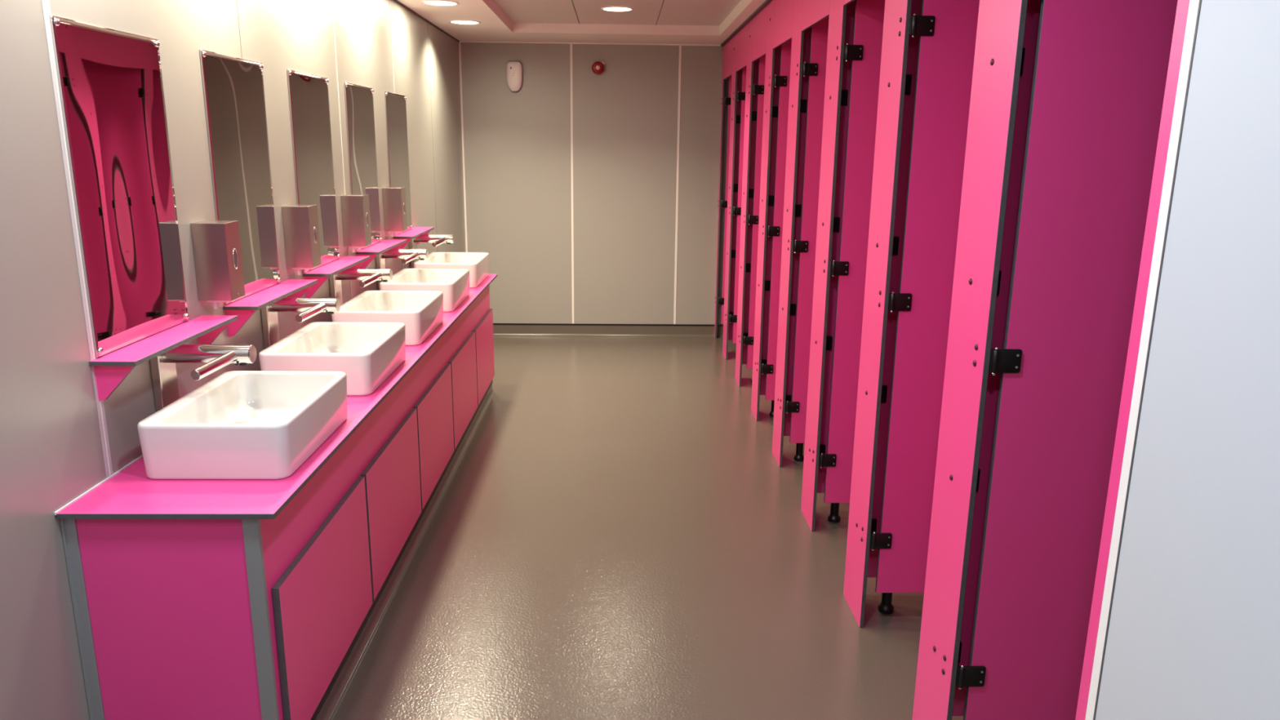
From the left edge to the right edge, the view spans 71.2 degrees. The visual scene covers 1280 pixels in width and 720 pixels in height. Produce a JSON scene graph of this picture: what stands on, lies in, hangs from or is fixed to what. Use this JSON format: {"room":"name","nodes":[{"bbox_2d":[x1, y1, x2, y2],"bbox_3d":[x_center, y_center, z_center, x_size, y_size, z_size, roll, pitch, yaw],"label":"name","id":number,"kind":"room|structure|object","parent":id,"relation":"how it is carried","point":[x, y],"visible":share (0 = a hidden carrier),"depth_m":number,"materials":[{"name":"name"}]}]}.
{"room":"public restroom","nodes":[
{"label":"public restroom","id":0,"kind":"room"},
{"bbox_2d":[0,0,466,719],"bbox_3d":[-1.409,-0.367,2.968,0.100,2.532,9.408,0,14,-1],"label":"wall","id":1,"kind":"structure","parent":0,"point":[51,453],"depth_m":2.18,"materials":[{"name":"white paint"}]},
{"bbox_2d":[41,0,113,477],"bbox_3d":[-1.335,-0.491,2.077,0.001,1.612,0.028,0,14,-1],"label":"trim","id":2,"kind":"structure","parent":1,"relation":"attached to","point":[43,2],"depth_m":2.12,"materials":[{"name":"grey metal"}]},
{"bbox_2d":[48,15,189,357],"bbox_3d":[-1.335,-0.448,2.341,0.013,0.793,0.481,0,14,-1],"label":"mirror","id":3,"kind":"object","parent":1,"relation":"attached to","point":[110,81],"visible":1,"depth_m":2.30,"materials":[{"name":"silver metal"}]},
{"bbox_2d":[88,315,237,400],"bbox_3d":[-1.292,-0.016,2.479,0.111,0.106,0.604,0,14,-1],"label":"wall shelf","id":4,"kind":"object","parent":1,"relation":"attached to","point":[111,369],"visible":0.94,"depth_m":2.33,"materials":[{"name":"pink laminate"}]},
{"bbox_2d":[149,342,256,412],"bbox_3d":[-1.199,0.075,2.543,0.276,0.304,0.283,9,16,32],"label":"tap","id":5,"kind":"object","parent":1,"relation":"attached to","point":[215,357],"visible":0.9,"depth_m":2.48,"materials":[{"name":"silver metal"}]},
{"bbox_2d":[239,363,248,365],"bbox_3d":[-1.113,0.010,2.509,0.022,0.008,0.022,0,14,-1],"label":"outlet","id":6,"kind":"object","parent":5,"relation":"attached to","point":[240,364],"depth_m":2.50,"materials":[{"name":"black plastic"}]},
{"bbox_2d":[190,220,245,309],"bbox_3d":[-1.302,-0.291,2.766,0.104,0.270,0.102,0,14,-1],"label":"soap dispenser","id":7,"kind":"object","parent":1,"relation":"attached to","point":[216,244],"visible":1,"depth_m":2.72,"materials":[{"name":"silver metal"}]},
{"bbox_2d":[199,48,280,304],"bbox_3d":[-1.353,-0.623,3.064,0.013,0.793,0.481,0,14,-1],"label":"mirror","id":8,"kind":"object","parent":1,"relation":"attached to","point":[233,91],"visible":0.88,"depth_m":3.06,"materials":[{"name":"silver metal"}]},
{"bbox_2d":[235,0,262,290],"bbox_3d":[-1.360,-0.741,3.114,0.001,1.612,0.028,0,14,-1],"label":"trim","id":9,"kind":"structure","parent":1,"relation":"attached to","point":[236,8],"depth_m":3.02,"materials":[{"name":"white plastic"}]},
{"bbox_2d":[222,279,318,337],"bbox_3d":[-1.310,-0.194,3.217,0.111,0.106,0.604,0,14,-1],"label":"wall shelf","id":10,"kind":"object","parent":1,"relation":"attached to","point":[245,308],"visible":0.88,"depth_m":3.05,"materials":[{"name":"pink laminate"}]},
{"bbox_2d":[260,297,340,349],"bbox_3d":[-1.217,-0.109,3.305,0.276,0.304,0.283,9,16,32],"label":"tap","id":11,"kind":"object","parent":1,"relation":"attached to","point":[309,308],"visible":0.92,"depth_m":3.24,"materials":[{"name":"silver metal"}]},
{"bbox_2d":[281,204,321,275],"bbox_3d":[-1.319,-0.467,3.493,0.104,0.270,0.102,0,14,-1],"label":"soap dispenser","id":12,"kind":"object","parent":1,"relation":"attached to","point":[300,222],"visible":1,"depth_m":3.45,"materials":[{"name":"silver metal"}]},
{"bbox_2d":[287,69,340,272],"bbox_3d":[-1.371,-0.797,3.787,0.013,0.793,0.481,0,14,-1],"label":"mirror","id":13,"kind":"object","parent":1,"relation":"attached to","point":[308,97],"visible":0.87,"depth_m":3.78,"materials":[{"name":"silver metal"}]},
{"bbox_2d":[302,255,369,297],"bbox_3d":[-1.328,-0.371,3.954,0.111,0.106,0.604,0,14,-1],"label":"wall shelf","id":14,"kind":"object","parent":1,"relation":"attached to","point":[322,273],"visible":0.83,"depth_m":3.79,"materials":[{"name":"pink laminate"}]},
{"bbox_2d":[331,0,352,298],"bbox_3d":[-1.386,-0.992,4.154,0.001,1.612,0.028,0,14,-1],"label":"trim","id":15,"kind":"structure","parent":1,"relation":"attached to","point":[332,6],"depth_m":4.11,"materials":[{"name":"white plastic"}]},
{"bbox_2d":[340,194,371,253],"bbox_3d":[-1.337,-0.642,4.221,0.104,0.270,0.102,0,14,-1],"label":"soap dispenser","id":16,"kind":"object","parent":1,"relation":"attached to","point":[355,208],"visible":1,"depth_m":4.17,"materials":[{"name":"silver metal"}]},
{"bbox_2d":[328,268,392,305],"bbox_3d":[-1.236,-0.292,4.067,0.276,0.304,0.283,9,16,32],"label":"tap","id":17,"kind":"object","parent":1,"relation":"attached to","point":[367,276],"visible":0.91,"depth_m":4.00,"materials":[{"name":"silver metal"}]},
{"bbox_2d":[344,82,382,251],"bbox_3d":[-1.388,-0.971,4.510,0.013,0.793,0.481,0,14,-1],"label":"mirror","id":18,"kind":"object","parent":1,"relation":"attached to","point":[359,104],"visible":0.82,"depth_m":4.48,"materials":[{"name":"silver metal"}]},
{"bbox_2d":[355,239,406,268],"bbox_3d":[-1.346,-0.549,4.691,0.111,0.106,0.604,0,14,-1],"label":"wall shelf","id":19,"kind":"object","parent":1,"relation":"attached to","point":[373,251],"visible":0.82,"depth_m":4.53,"materials":[{"name":"pink laminate"}]},
{"bbox_2d":[382,186,407,236],"bbox_3d":[-1.355,-0.818,4.948,0.104,0.270,0.102,0,14,-1],"label":"soap dispenser","id":20,"kind":"object","parent":1,"relation":"attached to","point":[394,206],"visible":1,"depth_m":4.90,"materials":[{"name":"silver metal"}]},
{"bbox_2d":[389,0,404,269],"bbox_3d":[-1.411,-1.243,5.193,0.001,1.612,0.028,0,14,-1],"label":"trim","id":21,"kind":"structure","parent":1,"relation":"attached to","point":[389,2],"depth_m":5.07,"materials":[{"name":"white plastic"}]},
{"bbox_2d":[384,91,413,235],"bbox_3d":[-1.406,-1.146,5.232,0.013,0.793,0.481,0,14,-1],"label":"mirror","id":22,"kind":"object","parent":1,"relation":"attached to","point":[395,104],"visible":0.8,"depth_m":5.21,"materials":[{"name":"silver metal"}]},
{"bbox_2d":[375,248,428,290],"bbox_3d":[-1.254,-0.476,4.829,0.276,0.304,0.283,9,16,32],"label":"tap","id":23,"kind":"object","parent":1,"relation":"attached to","point":[406,255],"visible":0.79,"depth_m":4.76,"materials":[{"name":"silver metal"}]},
{"bbox_2d":[393,226,434,248],"bbox_3d":[-1.364,-0.727,5.428,0.111,0.106,0.604,0,14,-1],"label":"wall shelf","id":24,"kind":"object","parent":1,"relation":"attached to","point":[415,232],"visible":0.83,"depth_m":5.28,"materials":[{"name":"pink laminate"}]},
{"bbox_2d":[393,0,459,42],"bbox_3d":[-1.342,-1.475,2.695,0.008,0.010,9.194,0,14,-1],"label":"trim","id":25,"kind":"structure","parent":1,"relation":"attached to","point":[396,1],"depth_m":5.89,"materials":[{"name":"grey"}]},
{"bbox_2d":[408,234,453,268],"bbox_3d":[-1.273,-0.660,5.591,0.276,0.304,0.283,9,16,32],"label":"tap","id":26,"kind":"object","parent":1,"relation":"attached to","point":[436,240],"visible":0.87,"depth_m":5.52,"materials":[{"name":"silver metal"}]},
{"bbox_2d":[426,22,437,252],"bbox_3d":[-1.440,-1.100,6.285,0.001,2.402,0.028,0,14,-1],"label":"trim","id":27,"kind":"structure","parent":1,"relation":"attached to","point":[427,22],"depth_m":6.17,"materials":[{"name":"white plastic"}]},
{"bbox_2d":[397,0,773,44],"bbox_3d":[0.521,-1.545,2.731,3.734,0.150,9.208,0,14,-1],"label":"ceiling","id":28,"kind":"structure","parent":0,"point":[707,18],"depth_m":6.18,"materials":[{"name":"white paint"}]},
{"bbox_2d":[421,0,459,6],"bbox_3d":[-1.163,-2.082,5.213,0.216,0.006,0.216,0,14,-1],"label":"recessed light","id":29,"kind":"object","parent":28,"relation":"in","point":[433,2],"visible":1,"depth_m":5.20,"materials":[{"name":"white plastic"}]},
{"bbox_2d":[424,0,456,5],"bbox_3d":[-1.163,-2.083,5.213,0.179,0.003,0.179,1,14,3],"label":"diffuser","id":30,"kind":"object","parent":29,"relation":"attached to","point":[428,2],"depth_m":5.21,"materials":[{"name":"white plastic"}]},
{"bbox_2d":[448,19,480,24],"bbox_3d":[-1.184,-2.280,6.037,0.216,0.006,0.216,0,14,-1],"label":"recessed light","id":31,"kind":"object","parent":28,"relation":"in","point":[455,21],"visible":1,"depth_m":6.03,"materials":[{"name":"white plastic"}]},
{"bbox_2d":[451,21,478,24],"bbox_3d":[-1.184,-2.281,6.037,0.179,0.003,0.179,-1,14,-6],"label":"diffuser","id":32,"kind":"object","parent":31,"relation":"attached to","point":[452,22],"depth_m":6.04,"materials":[{"name":"white plastic"}]},
{"bbox_2d":[480,0,512,32],"bbox_3d":[-0.845,-1.470,2.686,0.012,0.004,7.950,0,14,-1],"label":"trim","id":33,"kind":"structure","parent":28,"relation":"attached to","point":[482,1],"depth_m":5.67,"materials":[{"name":"white paint"}]},
{"bbox_2d":[600,6,633,12],"bbox_3d":[-0.147,-2.275,5.796,0.216,0.006,0.216,0,14,-1],"label":"recessed light","id":34,"kind":"object","parent":28,"relation":"in","point":[616,9],"visible":1,"depth_m":5.79,"materials":[{"name":"white plastic"}]},
{"bbox_2d":[603,7,631,11],"bbox_3d":[-0.147,-2.276,5.796,0.179,0.003,0.179,-1,14,-6],"label":"diffuser","id":35,"kind":"object","parent":34,"relation":"attached to","point":[607,9],"depth_m":5.80,"materials":[{"name":"white plastic"}]},
{"bbox_2d":[512,31,721,35],"bbox_3d":[-0.172,-2.400,6.574,1.546,0.004,0.012,0,14,-1],"label":"trim","id":36,"kind":"structure","parent":28,"relation":"attached to","point":[513,32],"depth_m":6.57,"materials":[{"name":"white paint"}]},
{"bbox_2d":[655,0,664,25],"bbox_3d":[0.212,-1.527,2.699,0.005,0.001,7.932,0,14,-1],"label":"trim","id":37,"kind":"structure","parent":28,"relation":"attached to","point":[664,0],"depth_m":5.92,"materials":[{"name":"grey"}]},
{"bbox_2d":[720,0,754,35],"bbox_3d":[0.689,-1.462,2.725,0.012,0.004,7.950,0,14,-1],"label":"trim","id":38,"kind":"structure","parent":28,"relation":"attached to","point":[752,1],"depth_m":5.59,"materials":[{"name":"white paint"}]},
{"bbox_2d":[720,0,772,46],"bbox_3d":[0.736,-1.812,4.197,0.022,0.012,6.242,0,14,-1],"label":"trim","id":39,"kind":"structure","parent":28,"relation":"attached to","point":[766,2],"depth_m":5.74,"materials":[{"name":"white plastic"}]},
{"bbox_2d":[460,42,728,336],"bbox_3d":[0.397,-1.449,7.540,3.734,2.532,0.100,0,14,-1],"label":"wall","id":40,"kind":"structure","parent":0,"point":[517,144],"depth_m":7.45,"materials":[{"name":"grey laminate"}]},
{"bbox_2d":[458,42,467,252],"bbox_3d":[-1.460,-1.430,7.439,0.016,2.302,0.016,0,14,-1],"label":"trim","id":41,"kind":"structure","parent":40,"relation":"attached to","point":[460,46],"depth_m":7.36,"materials":[{"name":"white"}]},
{"bbox_2d":[506,61,523,92],"bbox_3d":[-1.015,-2.289,7.217,0.133,0.243,0.066,0,14,-1],"label":"air freshener","id":42,"kind":"object","parent":40,"relation":"attached to","point":[514,72],"visible":1,"depth_m":7.19,"materials":[{"name":"white plastic"}]},
{"bbox_2d":[569,44,573,323],"bbox_3d":[-0.567,-1.431,7.467,0.018,2.294,0.004,0,14,-1],"label":"trim","id":43,"kind":"structure","parent":40,"relation":"attached to","point":[571,45],"depth_m":7.44,"materials":[{"name":"white"}]},
{"bbox_2d":[459,40,720,45],"bbox_3d":[-0.391,-2.549,7.196,2.130,0.010,0.014,0,14,-1],"label":"trim","id":44,"kind":"structure","parent":40,"relation":"attached to","point":[460,41],"depth_m":7.19,"materials":[{"name":"white metal"}]},
{"bbox_2d":[591,61,604,74],"bbox_3d":[-0.337,-2.359,7.215,0.105,0.102,0.068,0,14,-1],"label":"fire alarm","id":45,"kind":"object","parent":40,"relation":"attached to","point":[597,68],"visible":1,"depth_m":7.19,"materials":[{"name":"red plastic"}]},
{"bbox_2d":[493,323,723,337],"bbox_3d":[0.335,-0.255,7.761,3.634,0.107,0.026,0,14,-1],"label":"baseboard","id":46,"kind":"structure","parent":40,"relation":"attached to","point":[499,329],"depth_m":7.75,"materials":[{"name":"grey plastic"}]},
{"bbox_2d":[673,45,681,324],"bbox_3d":[0.313,-1.426,7.490,0.018,2.294,0.004,0,14,-1],"label":"trim","id":47,"kind":"structure","parent":40,"relation":"attached to","point":[680,46],"depth_m":7.48,"materials":[{"name":"white"}]},
{"bbox_2d":[332,335,963,719],"bbox_3d":[0.443,0.922,3.324,3.834,0.100,9.408,0,14,-1],"label":"floor","id":48,"kind":"structure","parent":0,"point":[619,534],"depth_m":3.48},
{"bbox_2d":[59,285,494,719],"bbox_3d":[-1.155,0.286,4.027,0.467,0.772,3.850,0,14,-1],"label":"vanity cabinet","id":49,"kind":"object","parent":48,"relation":"on","point":[175,619],"visible":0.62,"depth_m":2.20,"materials":[{"name":"pink laminate"}]},
{"bbox_2d":[53,274,497,519],"bbox_3d":[-1.137,-0.102,3.952,0.497,0.017,3.915,0,14,-1],"label":"countertop","id":50,"kind":"structure","parent":49,"relation":"on","point":[128,493],"depth_m":2.20,"materials":[{"name":"pink laminate"}]},
{"bbox_2d":[137,370,347,479],"bbox_3d":[-1.078,0.168,2.501,0.374,0.146,0.553,0,14,-1],"label":"basin","id":51,"kind":"object","parent":50,"relation":"in","point":[237,424],"visible":1,"depth_m":2.33,"materials":[{"name":"white ceramic"}]},
{"bbox_2d":[258,321,405,395],"bbox_3d":[-1.097,-0.014,3.255,0.374,0.146,0.553,0,14,-1],"label":"basin","id":52,"kind":"object","parent":50,"relation":"in","point":[368,353],"visible":0.88,"depth_m":3.17,"materials":[{"name":"white ceramic"}]},
{"bbox_2d":[331,290,443,345],"bbox_3d":[-1.115,-0.196,4.009,0.374,0.146,0.553,0,14,-1],"label":"basin","id":53,"kind":"object","parent":50,"relation":"in","point":[421,312],"visible":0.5,"depth_m":3.98,"materials":[{"name":"white ceramic"}]},
{"bbox_2d":[379,268,469,311],"bbox_3d":[-1.134,-0.378,4.763,0.374,0.146,0.553,0,14,-1],"label":"basin","id":54,"kind":"object","parent":50,"relation":"in","point":[454,283],"visible":0.53,"depth_m":4.74,"materials":[{"name":"white ceramic"}]},
{"bbox_2d":[413,252,488,288],"bbox_3d":[-1.152,-0.560,5.517,0.374,0.146,0.553,0,14,-1],"label":"basin","id":55,"kind":"object","parent":50,"relation":"in","point":[477,263],"visible":0.47,"depth_m":5.48,"materials":[{"name":"white ceramic"}]},
{"bbox_2d":[310,380,495,719],"bbox_3d":[-0.935,0.606,4.120,0.024,0.110,3.831,0,14,-1],"label":"toe kick","id":56,"kind":"structure","parent":49,"relation":"attached to","point":[337,688],"depth_m":3.29,"materials":[{"name":"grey plastic"}]},
{"bbox_2d":[714,45,724,338],"bbox_3d":[0.665,-1.362,7.475,0.017,2.400,0.076,0,14,-1],"label":"pilaster","id":57,"kind":"object","parent":48,"relation":"on","point":[723,80],"visible":0.98,"depth_m":7.45,"materials":[{"name":"pink laminate"}]},
{"bbox_2d":[717,75,731,323],"bbox_3d":[0.968,-1.374,7.473,0.586,2.169,0.081,0,14,-1],"label":"door","id":58,"kind":"structure","parent":57,"relation":"attached to","point":[726,100],"depth_m":7.45,"materials":[{"name":"pink laminate"}]},
{"bbox_2d":[722,34,737,359],"bbox_3d":[0.682,-1.195,6.782,0.017,2.400,0.235,0,14,-1],"label":"pilaster","id":59,"kind":"object","parent":48,"relation":"on","point":[734,74],"visible":0.99,"depth_m":6.74,"materials":[{"name":"pink laminate"}]},
{"bbox_2d":[723,37,733,79],"bbox_3d":[0.687,-2.327,6.917,0.013,0.262,0.557,0,14,-1],"label":"header panel","id":60,"kind":"object","parent":59,"relation":"attached to","point":[727,67],"visible":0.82,"depth_m":6.92,"materials":[{"name":"pink laminate"}]},
{"bbox_2d":[728,66,746,343],"bbox_3d":[0.987,-1.188,6.702,0.586,2.169,0.081,0,14,-1],"label":"door","id":61,"kind":"structure","parent":59,"relation":"attached to","point":[740,95],"depth_m":6.67,"materials":[{"name":"pink laminate"}]},
{"bbox_2d":[735,22,748,71],"bbox_3d":[0.706,-2.141,6.146,0.013,0.262,0.557,0,14,-1],"label":"header panel","id":62,"kind":"object","parent":59,"relation":"attached to","point":[742,36],"visible":0.82,"depth_m":6.14,"materials":[{"name":"pink laminate"}]},
{"bbox_2d":[728,69,742,340],"bbox_3d":[1.436,-1.190,6.795,1.489,2.400,0.072,0,14,-1],"label":"wall","id":63,"kind":"structure","parent":48,"relation":"on","point":[739,73],"depth_m":6.77,"materials":[{"name":"black plastic"}]},
{"bbox_2d":[734,18,753,386],"bbox_3d":[0.701,-1.009,6.011,0.017,2.400,0.235,0,14,-1],"label":"pilaster","id":64,"kind":"object","parent":48,"relation":"on","point":[749,68],"visible":1,"depth_m":5.97,"materials":[{"name":"pink laminate"}]},
{"bbox_2d":[742,54,765,368],"bbox_3d":[1.006,-1.002,5.932,0.586,2.169,0.081,0,14,-1],"label":"door","id":65,"kind":"structure","parent":64,"relation":"attached to","point":[753,220],"depth_m":5.90,"materials":[{"name":"pink laminate"}]},
{"bbox_2d":[751,4,768,62],"bbox_3d":[0.724,-1.955,5.376,0.013,0.262,0.557,0,14,-1],"label":"header panel","id":66,"kind":"object","parent":64,"relation":"attached to","point":[760,20],"visible":0.82,"depth_m":5.36,"materials":[{"name":"pink laminate"}]},
{"bbox_2d":[742,58,759,382],"bbox_3d":[1.454,-1.004,6.024,1.489,2.400,0.072,0,14,-1],"label":"wall","id":67,"kind":"structure","parent":48,"relation":"on","point":[756,64],"depth_m":6.00,"materials":[{"name":"black plastic"}]},
{"bbox_2d":[751,0,774,421],"bbox_3d":[0.720,-0.823,5.241,0.017,2.400,0.235,0,14,-1],"label":"pilaster","id":68,"kind":"object","parent":48,"relation":"on","point":[770,51],"visible":1,"depth_m":5.20,"materials":[{"name":"pink laminate"}]},
{"bbox_2d":[760,39,791,399],"bbox_3d":[1.024,-0.816,5.162,0.586,2.169,0.081,0,14,-1],"label":"door","id":69,"kind":"structure","parent":68,"relation":"attached to","point":[782,81],"depth_m":5.13,"materials":[{"name":"pink laminate"}]},
{"bbox_2d":[773,0,793,48],"bbox_3d":[0.743,-1.769,4.605,0.013,0.262,0.557,0,14,-1],"label":"header panel","id":70,"kind":"object","parent":68,"relation":"attached to","point":[784,9],"visible":0.83,"depth_m":4.62,"materials":[{"name":"pink laminate"}]},
{"bbox_2d":[760,45,781,417],"bbox_3d":[1.473,-0.818,5.254,1.489,2.400,0.072,0,14,-1],"label":"wall","id":71,"kind":"structure","parent":48,"relation":"on","point":[777,51],"depth_m":5.23,"materials":[{"name":"black plastic"}]},
{"bbox_2d":[772,0,804,466],"bbox_3d":[0.739,-0.637,4.471,0.017,2.400,0.235,0,14,-1],"label":"pilaster","id":72,"kind":"object","parent":48,"relation":"on","point":[797,35],"visible":1,"depth_m":4.43,"materials":[{"name":"pink laminate"}]},
{"bbox_2d":[784,16,829,443],"bbox_3d":[1.043,-0.630,4.391,0.586,2.169,0.081,0,14,-1],"label":"door","id":73,"kind":"structure","parent":72,"relation":"attached to","point":[815,69],"depth_m":4.36,"materials":[{"name":"pink laminate"}]},
{"bbox_2d":[783,26,811,461],"bbox_3d":[1.492,-0.632,4.484,1.489,2.400,0.072,0,14,-1],"label":"wall","id":74,"kind":"structure","parent":48,"relation":"on","point":[799,456],"depth_m":4.47,"materials":[{"name":"black plastic"}]},
{"bbox_2d":[800,0,846,531],"bbox_3d":[0.757,-0.451,3.700,0.017,2.400,0.235,0,14,-1],"label":"pilaster","id":75,"kind":"object","parent":48,"relation":"on","point":[837,11],"visible":1,"depth_m":3.68,"materials":[{"name":"pink laminate"}]},
{"bbox_2d":[801,0,830,31],"bbox_3d":[0.762,-1.583,3.835,0.013,0.262,0.557,0,14,-1],"label":"header panel","id":76,"kind":"object","parent":75,"relation":"attached to","point":[814,11],"visible":0.83,"depth_m":3.88,"materials":[{"name":"pink laminate"}]},
{"bbox_2d":[818,0,884,502],"bbox_3d":[1.062,-0.445,3.621,0.586,2.169,0.081,0,14,-1],"label":"door","id":77,"kind":"structure","parent":75,"relation":"attached to","point":[864,54],"depth_m":3.58,"materials":[{"name":"pink laminate"}]},
{"bbox_2d":[817,0,855,523],"bbox_3d":[1.511,-0.446,3.713,1.489,2.400,0.072,0,14,-1],"label":"wall","id":78,"kind":"structure","parent":48,"relation":"on","point":[833,517],"depth_m":3.69,"materials":[{"name":"black plastic"}]},
{"bbox_2d":[843,0,911,627],"bbox_3d":[0.776,-0.265,2.930,0.017,2.400,0.235,0,14,-1],"label":"pilaster","id":79,"kind":"object","parent":48,"relation":"on","point":[897,13],"visible":1,"depth_m":2.92,"materials":[{"name":"pink laminate"}]},
{"bbox_2d":[843,0,855,5],"bbox_3d":[0.781,-1.397,3.065,0.013,0.262,0.557,0,14,-1],"label":"header panel","id":80,"kind":"object","parent":79,"relation":"attached to","point":[846,2],"visible":1,"depth_m":3.32,"materials":[{"name":"pink laminate"}]},
{"bbox_2d":[869,0,979,592],"bbox_3d":[1.081,-0.259,2.850,0.586,2.169,0.081,0,14,-1],"label":"door","id":81,"kind":"structure","parent":79,"relation":"attached to","point":[946,30],"depth_m":2.82,"materials":[{"name":"pink laminate"}]},
{"bbox_2d":[867,0,922,614],"bbox_3d":[1.530,-0.260,2.943,1.489,2.400,0.072,0,14,-1],"label":"wall","id":82,"kind":"structure","parent":48,"relation":"on","point":[885,606],"depth_m":2.93,"materials":[{"name":"black plastic"}]},
{"bbox_2d":[911,0,1027,719],"bbox_3d":[0.795,-0.079,2.160,0.017,2.400,0.235,0,14,-1],"label":"pilaster","id":83,"kind":"object","parent":48,"relation":"on","point":[1001,24],"visible":1,"depth_m":2.15,"materials":[{"name":"pink laminate"}]},
{"bbox_2d":[955,0,1177,719],"bbox_3d":[1.100,-0.073,2.080,0.586,2.169,0.081,0,14,-1],"label":"door","id":84,"kind":"structure","parent":83,"relation":"attached to","point":[1100,70],"depth_m":2.06,"materials":[{"name":"pink laminate"}]},
{"bbox_2d":[952,0,1041,715],"bbox_3d":[1.549,-0.074,2.172,1.489,2.400,0.072,0,14,-1],"label":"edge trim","id":85,"kind":"structure","parent":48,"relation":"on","point":[1033,6],"depth_m":2.15,"materials":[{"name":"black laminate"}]},
{"bbox_2d":[1075,0,1189,719],"bbox_3d":[0.814,0.083,1.488,0.013,2.400,0.031,0,14,-1],"label":"pilaster","id":86,"kind":"object","parent":48,"relation":"on","point":[1182,9],"visible":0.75,"depth_m":1.46,"materials":[{"name":"pink laminate"}]},
{"bbox_2d":[1095,0,1279,719],"bbox_3d":[0.893,0.435,0.005,0.100,2.412,2.963,0,14,-1],"label":"wall","id":87,"kind":"structure","parent":0,"point":[1193,633],"depth_m":1.27,"materials":[{"name":"white paint"}]},
{"bbox_2d":[1084,0,1201,719],"bbox_3d":[0.832,0.089,1.461,0.051,2.400,0.024,0,14,-1],"label":"trim","id":88,"kind":"structure","parent":87,"relation":"attached to","point":[1193,4],"depth_m":1.43,"materials":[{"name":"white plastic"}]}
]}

